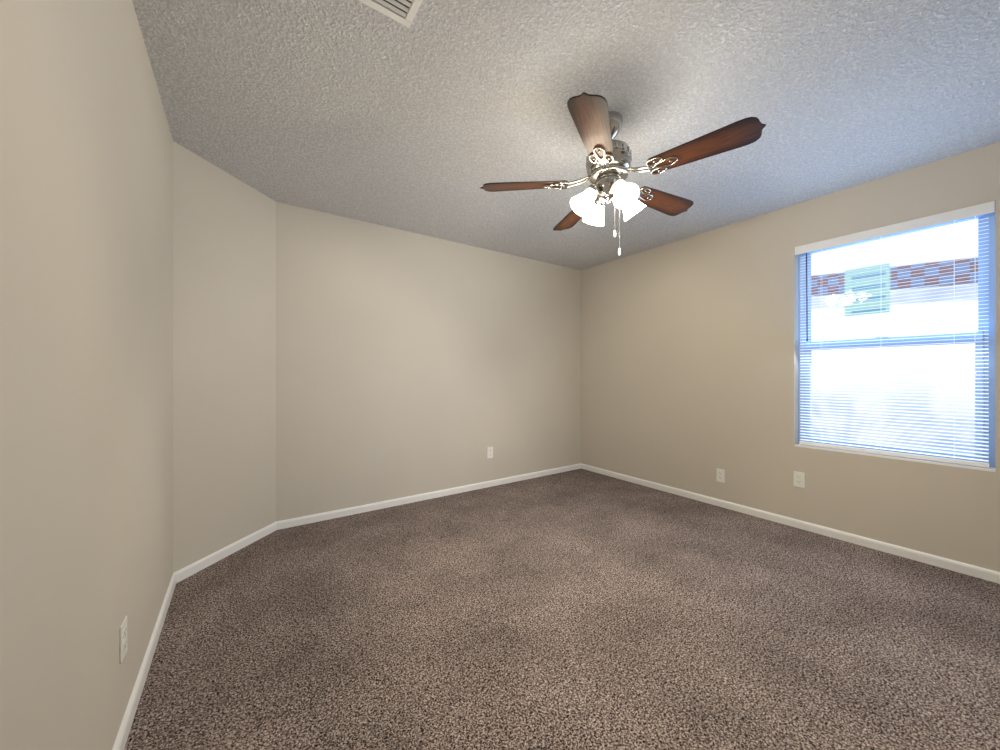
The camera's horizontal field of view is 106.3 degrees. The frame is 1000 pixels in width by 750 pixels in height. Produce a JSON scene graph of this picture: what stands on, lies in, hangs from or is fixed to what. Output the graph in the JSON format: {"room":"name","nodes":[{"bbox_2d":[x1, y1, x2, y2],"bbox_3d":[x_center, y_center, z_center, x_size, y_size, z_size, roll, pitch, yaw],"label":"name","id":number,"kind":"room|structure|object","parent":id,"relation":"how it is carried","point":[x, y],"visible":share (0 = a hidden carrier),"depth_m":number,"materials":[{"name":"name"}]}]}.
{"room":"empty bedroom","nodes":[
{"label":"empty bedroom","id":0,"kind":"room"},
{"bbox_2d":[0,0,172,749],"bbox_3d":[-1.017,-0.070,0.805,0.140,2.440,4.280,0,0,-35],"label":"wall","id":1,"kind":"structure","parent":0,"point":[86,140],"depth_m":0.86,"materials":[{"name":"beige paint"}]},
{"bbox_2d":[119,616,126,663],"bbox_3d":[-1.189,0.835,1.184,0.008,0.115,0.070,0,0,-35],"label":"outlet","id":2,"kind":"object","parent":1,"relation":"attached to","point":[123,628],"visible":1,"depth_m":1.17,"materials":[{"name":"white plastic"}]},
{"bbox_2d":[173,141,275,572],"bbox_3d":[-1.733,-0.070,2.425,0.520,2.440,0.520,0,0,-35],"label":"wall","id":3,"kind":"structure","parent":0,"point":[224,228],"depth_m":2.35,"materials":[{"name":"beige paint"}]},
{"bbox_2d":[112,463,999,749],"bbox_3d":[0.588,1.120,1.912,3.760,0.060,4.000,0,0,-35],"label":"baseboard","id":4,"kind":"structure","parent":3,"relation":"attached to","point":[975,571],"depth_m":2.61,"materials":[{"name":"white wood"}]},
{"bbox_2d":[276,202,580,520],"bbox_3d":[-0.530,-0.070,3.656,3.900,2.440,0.140,0,0,-35],"label":"wall","id":5,"kind":"structure","parent":0,"point":[402,357],"depth_m":3.36,"materials":[{"name":"beige paint"}]},
{"bbox_2d":[487,447,492,458],"bbox_3d":[-0.101,0.800,3.862,0.070,0.115,0.008,0,0,-35],"label":"wall outlet","id":6,"kind":"object","parent":5,"relation":"attached to","point":[489,449],"visible":1,"depth_m":3.85,"materials":[{"name":"white plastic"}]},
{"bbox_2d":[124,469,999,749],"bbox_3d":[0.588,1.200,1.912,4.040,0.100,4.280,0,0,-35],"label":"floor","id":7,"kind":"structure","parent":0,"point":[578,609],"depth_m":1.64,"materials":[{"name":"brown carpet"}]},
{"bbox_2d":[132,0,999,269],"bbox_3d":[0.588,-1.340,1.912,4.040,0.100,4.280,0,0,-35],"label":"ceiling","id":8,"kind":"structure","parent":0,"point":[343,108],"depth_m":1.75,"materials":[{"name":"white paint"}]},
{"bbox_2d":[359,0,421,27],"bbox_3d":[-0.418,-1.283,1.188,0.360,0.014,0.230,0,0,-35],"label":"ceiling vent","id":9,"kind":"object","parent":8,"relation":"in","point":[403,12],"visible":1,"depth_m":1.31,"materials":[{"name":"white metal"}]},
{"bbox_2d":[481,92,765,254],"bbox_3d":[0.595,-0.942,1.912,1.216,0.697,1.243,0,0,-35],"label":"ceiling fan","id":10,"kind":"object","parent":8,"relation":"hanging from","point":[608,160],"depth_m":1.79,"materials":[{"name":"brown wood"}]},
{"bbox_2d":[581,142,999,571],"bbox_3d":[2.193,-0.070,3.019,0.140,2.440,4.000,0,0,-35],"label":"wall","id":11,"kind":"structure","parent":0,"point":[690,345],"depth_m":3.08,"materials":[{"name":"beige paint"}]},
{"bbox_2d":[716,468,724,482],"bbox_3d":[1.928,0.880,3.274,0.008,0.115,0.070,0,0,-35],"label":"outlet","id":12,"kind":"object","parent":11,"relation":"attached to","point":[720,473],"visible":1,"depth_m":3.27,"materials":[{"name":"white plastic"}]},
{"bbox_2d":[794,471,804,487],"bbox_3d":[2.246,0.785,2.813,0.008,0.115,0.070,0,0,-35],"label":"outlet","id":13,"kind":"object","parent":11,"relation":"attached to","point":[799,477],"visible":1,"depth_m":2.81,"materials":[{"name":"white plastic"}]},
{"bbox_2d":[795,201,994,471],"bbox_3d":[2.543,-0.215,2.495,0.150,1.510,0.920,0,0,-35],"label":"window blind","id":14,"kind":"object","parent":11,"relation":"in","point":[983,459],"depth_m":2.36,"materials":[{"name":"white plastic"}]},
{"label":"outside","id":15,"kind":"structure","parent":0,"visible":0},
{"bbox_2d":[811,219,983,453],"bbox_3d":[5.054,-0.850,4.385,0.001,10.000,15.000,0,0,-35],"label":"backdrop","id":16,"kind":"structure","parent":15,"point":[845,368],"depth_m":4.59,"materials":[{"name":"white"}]}
]}

